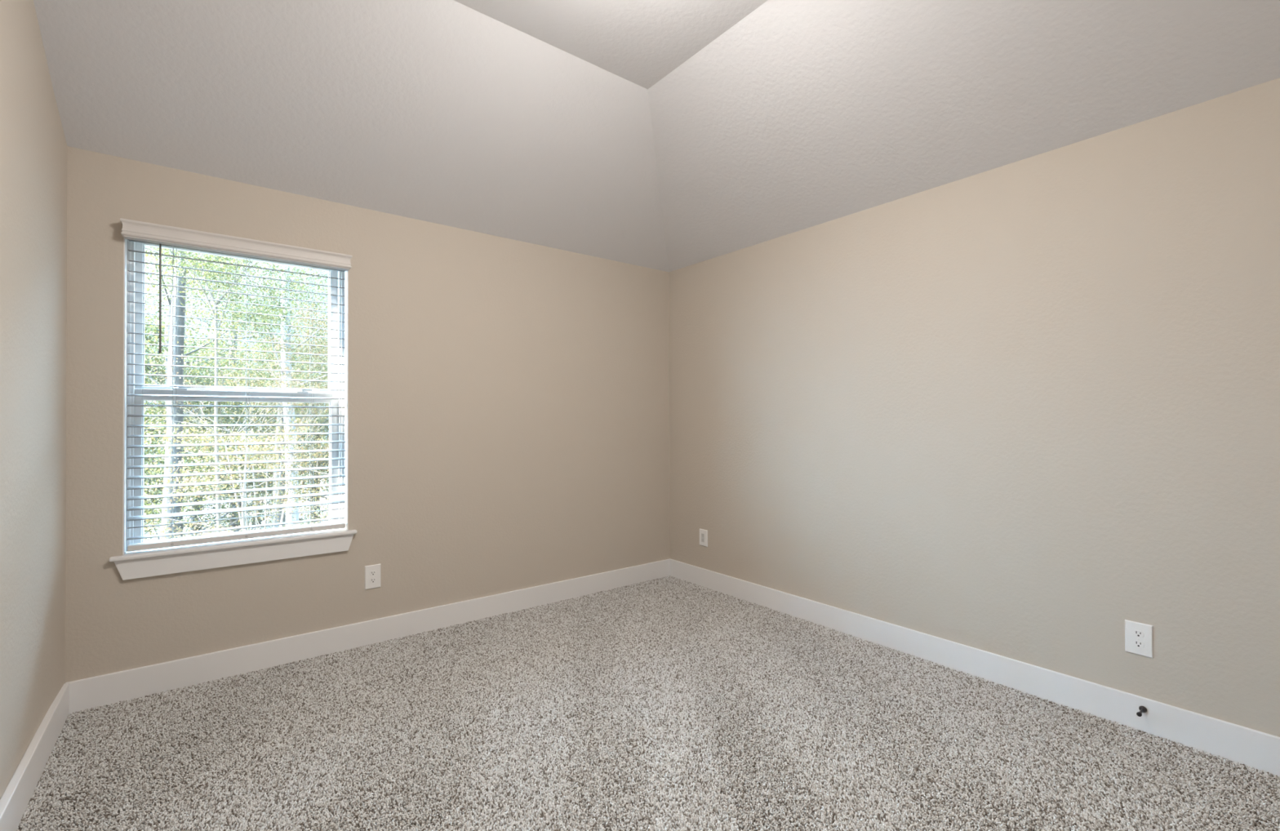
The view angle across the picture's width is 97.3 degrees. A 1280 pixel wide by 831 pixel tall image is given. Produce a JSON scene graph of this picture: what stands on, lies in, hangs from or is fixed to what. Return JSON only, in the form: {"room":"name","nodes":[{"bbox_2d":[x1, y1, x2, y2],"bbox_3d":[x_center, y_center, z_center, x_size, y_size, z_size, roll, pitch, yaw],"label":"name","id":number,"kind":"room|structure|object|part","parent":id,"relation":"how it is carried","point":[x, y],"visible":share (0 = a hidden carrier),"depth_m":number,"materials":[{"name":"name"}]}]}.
{"room":"empty bedroom","nodes":[
{"label":"empty bedroom","id":0,"kind":"room"},
{"bbox_2d":[0,0,66,799],"bbox_3d":[-1.270,-0.241,0.757,0.159,3.400,4.110,0,-1,-38],"label":"wall","id":1,"kind":"structure","parent":0,"point":[33,144],"depth_m":1.94,"materials":[{"name":"beige paint"}]},
{"bbox_2d":[0,683,68,830],"bbox_3d":[-1.245,1.199,0.854,0.024,0.140,3.936,0,-1,-38],"label":"baseboard","id":2,"kind":"structure","parent":1,"relation":"attached to","point":[14,802],"depth_m":1.90,"materials":[{"name":"white paint"}]},
{"bbox_2d":[65,146,670,682],"bbox_3d":[-1.166,-0.221,3.546,3.755,3.400,0.160,0,-1,-38],"label":"wall","id":3,"kind":"structure","parent":0,"point":[508,399],"depth_m":3.33,"materials":[{"name":"beige paint"}]},
{"bbox_2d":[108,237,356,580],"bbox_3d":[-2.006,-0.067,2.865,0.997,1.612,0.194,0,-1,-38],"label":"window","id":4,"kind":"structure","parent":3,"relation":"in","point":[178,559],"depth_m":2.75,"materials":[{"name":"white paint"}]},
{"bbox_2d":[120,217,352,551],"bbox_3d":[-1.968,-0.128,2.819,0.934,1.490,0.122,0,-1,-38],"label":"window blind","id":5,"kind":"object","parent":4,"relation":"attached to","point":[136,231],"visible":1,"depth_m":2.78,"materials":[{"name":"white plastic"}]},
{"bbox_3d":[-2.209,-0.101,2.669,0.016,1.422,0.059,0,-1,-33],"label":"ladder cord","id":6,"kind":"part","parent":5,"relation":"part of","materials":[{"name":"white fabric"}]},
{"bbox_3d":[-1.982,0.605,2.837,0.888,0.026,0.052,0,-1,-38],"label":"rail","id":7,"kind":"part","parent":5,"relation":"part of","materials":[{"name":"white plastic"}]},
{"bbox_3d":[-1.984,-0.100,2.845,0.016,1.422,0.059,0,-1,-33],"label":"ladder cord","id":8,"kind":"part","parent":5,"relation":"part of","materials":[{"name":"white fabric"}]},
{"bbox_3d":[-1.760,-0.099,3.019,0.016,1.422,0.059,0,-1,-33],"label":"ladder cord","id":9,"kind":"part","parent":5,"relation":"part of","materials":[{"name":"white fabric"}]},
{"bbox_3d":[-2.055,-0.469,2.931,0.855,0.750,0.024,0,-1,-38],"label":"sash","id":10,"kind":"part","parent":4,"relation":"part of","materials":[{"name":"white plastic"}]},
{"bbox_3d":[-2.034,0.245,2.902,0.855,0.742,0.028,0,-1,-38],"label":"sash","id":11,"kind":"part","parent":4,"relation":"part of","materials":[{"name":"white plastic"}]},
{"bbox_2d":[65,559,670,714],"bbox_3d":[-1.107,1.218,3.467,3.435,0.140,0.014,0,-1,-38],"label":"baseboard","id":12,"kind":"structure","parent":3,"relation":"attached to","point":[88,693],"depth_m":3.00,"materials":[{"name":"white paint"}]},
{"bbox_2d":[364,564,380,590],"bbox_3d":[-1.502,0.907,3.166,0.084,0.133,0.009,0,-1,-38],"label":"power outlet","id":13,"kind":"object","parent":3,"relation":"attached to","point":[372,572],"visible":1,"depth_m":3.16,"materials":[{"name":"white plastic"}]},
{"bbox_2d":[369,577,376,583],"bbox_3d":[-1.500,0.928,3.163,0.034,0.028,0.003,0,-1,-38],"label":"receptacle","id":14,"kind":"object","parent":13,"relation":"attached to","point":[372,580],"depth_m":3.16,"materials":[{"name":"grey plastic"}]},
{"bbox_2d":[369,570,376,576],"bbox_3d":[-1.500,0.887,3.163,0.034,0.028,0.003,0,-1,-38],"label":"receptacle","id":15,"kind":"object","parent":13,"relation":"attached to","point":[372,573],"depth_m":3.16,"materials":[{"name":"grey plastic"}]},
{"bbox_2d":[16,575,1279,830],"bbox_3d":[0.104,1.361,1.914,3.435,0.203,3.950,0,-1,-38],"label":"floor","id":16,"kind":"structure","parent":0,"point":[669,703],"depth_m":2.17,"materials":[{"name":"carpet"}]},
{"bbox_2d":[33,0,1279,271],"bbox_3d":[0.082,-1.501,1.927,3.465,0.648,3.950,0,-1,-38],"label":"ceiling","id":17,"kind":"structure","parent":0,"point":[667,135],"depth_m":2.56,"materials":[{"name":"white paint"}]},
{"bbox_2d":[669,77,1279,737],"bbox_3d":[1.565,-0.234,2.969,0.160,3.400,4.110,0,-1,-38],"label":"wall","id":18,"kind":"structure","parent":0,"point":[1027,410],"depth_m":2.57,"materials":[{"name":"beige paint"}]},
{"bbox_2d":[699,528,707,546],"bbox_3d":[0.474,0.918,4.226,0.009,0.124,0.085,0,-1,-38],"label":"wall plate","id":19,"kind":"object","parent":18,"relation":"attached to","point":[703,533],"visible":1,"depth_m":4.22,"materials":[{"name":"white plastic"}]},
{"bbox_2d":[670,559,1279,776],"bbox_3d":[1.456,1.205,2.963,0.014,0.140,3.936,0,-1,-38],"label":"baseboard","id":20,"kind":"structure","parent":18,"relation":"attached to","point":[1257,749],"depth_m":2.54,"materials":[{"name":"white paint"}]},
{"bbox_2d":[1124,619,1153,658],"bbox_3d":[2.006,0.899,2.264,0.009,0.130,0.087,0,-1,-38],"label":"power outlet","id":21,"kind":"object","parent":18,"relation":"attached to","point":[1139,637],"visible":1,"depth_m":2.26,"materials":[{"name":"white plastic"}]},
{"bbox_2d":[1133,640,1144,648],"bbox_3d":[2.004,0.919,2.262,0.003,0.028,0.034,0,-1,-38],"label":"receptacle","id":22,"kind":"object","parent":21,"relation":"attached to","point":[1136,643],"depth_m":2.26,"materials":[{"name":"grey plastic"}]},
{"bbox_2d":[1133,630,1144,638],"bbox_3d":[2.003,0.878,2.263,0.003,0.028,0.034,0,-1,-38],"label":"receptacle","id":23,"kind":"object","parent":21,"relation":"attached to","point":[1136,633],"depth_m":2.26,"materials":[{"name":"grey plastic"}]},
{"bbox_2d":[1136,706,1146,716],"bbox_3d":[1.979,1.172,2.224,0.071,0.026,0.026,0,-1,-38],"label":"door stop","id":24,"kind":"object","parent":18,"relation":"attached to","point":[1142,708],"visible":1,"depth_m":2.23,"materials":[{"name":"black metal"}]},
{"label":"outside","id":25,"kind":"structure","parent":0,"visible":0},
{"bbox_2d":[126,466,328,551],"bbox_3d":[-18.574,4.779,28.625,60.000,0.300,58.800,0,-1,-38],"label":"ground","id":26,"kind":"structure","parent":25,"point":[322,499],"depth_m":25.66,"materials":[{"name":"grey plant"}]},
{"bbox_2d":[143,262,208,501],"bbox_3d":[-17.855,-0.798,19.588,7.278,10.717,8.041,0,0,8],"label":"tree","id":27,"kind":"object","parent":26,"relation":"on","point":[157,286],"visible":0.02,"depth_m":19.98,"materials":[{"name":"green plant"}]},
{"bbox_2d":[170,512,269,537],"bbox_3d":[-6.838,2.949,8.197,4.011,2.974,2.522,0,0,-28],"label":"sapling","id":28,"kind":"object","parent":26,"relation":"on","point":[213,527],"visible":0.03,"depth_m":8.29,"materials":[{"name":"green plant"}]},
{"bbox_2d":[145,246,317,533],"bbox_3d":[-6.719,0.466,9.103,2.794,7.949,2.319,0,0,0],"label":"tree","id":29,"kind":"object","parent":26,"relation":"on","point":[224,268],"visible":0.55,"depth_m":9.13,"materials":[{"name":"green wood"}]},
{"bbox_2d":[142,300,326,540],"bbox_3d":[-12.452,0.766,13.527,6.921,7.474,8.200,0,0,24],"label":"tree","id":30,"kind":"object","parent":26,"relation":"on","point":[157,359],"visible":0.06,"depth_m":14.52,"materials":[{"name":"green plant"}]},
{"bbox_2d":[143,245,328,537],"bbox_3d":[-10.915,-0.875,12.563,7.278,10.717,8.041,0,0,3],"label":"tree","id":31,"kind":"object","parent":26,"relation":"on","point":[167,319],"visible":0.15,"depth_m":12.71,"materials":[{"name":"green plant"}]},
{"bbox_2d":[143,328,328,540],"bbox_3d":[-14.384,0.810,18.496,6.921,7.474,8.200,0,0,-16],"label":"tree","id":32,"kind":"object","parent":26,"relation":"on","point":[193,517],"visible":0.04,"depth_m":17.58,"materials":[{"name":"green plant"}]},
{"bbox_2d":[143,413,328,541],"bbox_3d":[-6.359,2.208,9.193,4.005,4.467,3.377,0,0,16],"label":"bush","id":33,"kind":"object","parent":26,"relation":"on","point":[202,439],"visible":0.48,"depth_m":8.87,"materials":[{"name":"green plant"}]},
{"bbox_2d":[145,245,327,539],"bbox_3d":[-8.209,-1.147,10.055,4.865,11.204,3.497,0,0,19],"label":"tree","id":34,"kind":"object","parent":26,"relation":"on","point":[178,311],"visible":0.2,"depth_m":9.55,"materials":[{"name":"green plant"}]},
{"bbox_2d":[143,246,328,533],"bbox_3d":[-12.045,-0.843,16.253,8.041,10.717,7.278,0,-1,-38],"label":"tree","id":35,"kind":"object","parent":26,"relation":"on","point":[233,525],"visible":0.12,"depth_m":16.09,"materials":[{"name":"green plant"}]},
{"bbox_2d":[144,283,328,530],"bbox_3d":[-6.720,1.038,10.371,5.666,6.923,4.143,0,-1,-38],"label":"tree","id":36,"kind":"object","parent":26,"relation":"on","point":[280,348],"visible":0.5,"depth_m":10.01,"materials":[{"name":"green plant"}]},
{"bbox_2d":[146,354,328,529],"bbox_3d":[-15.543,0.847,22.861,8.200,7.474,6.921,0,0,-2],"label":"tree","id":37,"kind":"object","parent":26,"relation":"on","point":[252,528],"visible":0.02,"depth_m":22.14,"materials":[{"name":"green plant"}]},
{"bbox_2d":[164,253,328,527],"bbox_3d":[-7.096,-0.622,11.496,4.162,10.164,4.256,0,0,-5],"label":"tree","id":38,"kind":"object","parent":26,"relation":"on","point":[284,277],"visible":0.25,"depth_m":11.37,"materials":[{"name":"green plant"}]},
{"bbox_2d":[183,333,328,524],"bbox_3d":[-11.432,0.808,19.718,8.200,7.474,6.921,0,-1,-35],"label":"tree","id":39,"kind":"object","parent":26,"relation":"on","point":[260,346],"visible":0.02,"depth_m":18.66,"materials":[{"name":"green plant"}]},
{"bbox_2d":[185,300,328,528],"bbox_3d":[-8.629,0.565,16.944,7.768,7.890,6.359,0,0,-28],"label":"tree","id":40,"kind":"object","parent":26,"relation":"on","point":[322,435],"visible":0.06,"depth_m":15.74,"materials":[{"name":"green plant"}]},
{"bbox_2d":[186,334,328,528],"bbox_3d":[-8.964,1.120,13.777,4.661,6.727,3.339,0,0,16],"label":"tree","id":41,"kind":"object","parent":26,"relation":"on","point":[326,421],"visible":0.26,"depth_m":13.37,"materials":[{"name":"green plant"}]},
{"bbox_2d":[250,300,328,476],"bbox_3d":[-5.784,1.005,11.325,3.472,6.900,3.270,0,-1,-32],"label":"sapling","id":42,"kind":"object","parent":26,"relation":"on","point":[308,313],"visible":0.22,"depth_m":10.88,"materials":[{"name":"green plant"}]},
{"bbox_2d":[264,465,328,521],"bbox_3d":[-6.269,-0.863,16.279,8.041,10.717,7.278,0,-1,-45],"label":"tree","id":43,"kind":"object","parent":26,"relation":"on","point":[303,465],"visible":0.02,"depth_m":14.03,"materials":[{"name":"green plant"}]},
{"bbox_2d":[269,470,328,528],"bbox_3d":[-4.999,2.679,9.936,3.464,3.527,3.432,0,-1,-38],"label":"sapling","id":44,"kind":"object","parent":26,"relation":"on","point":[296,475],"visible":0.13,"depth_m":10.01,"materials":[{"name":"green plant"}]}
]}

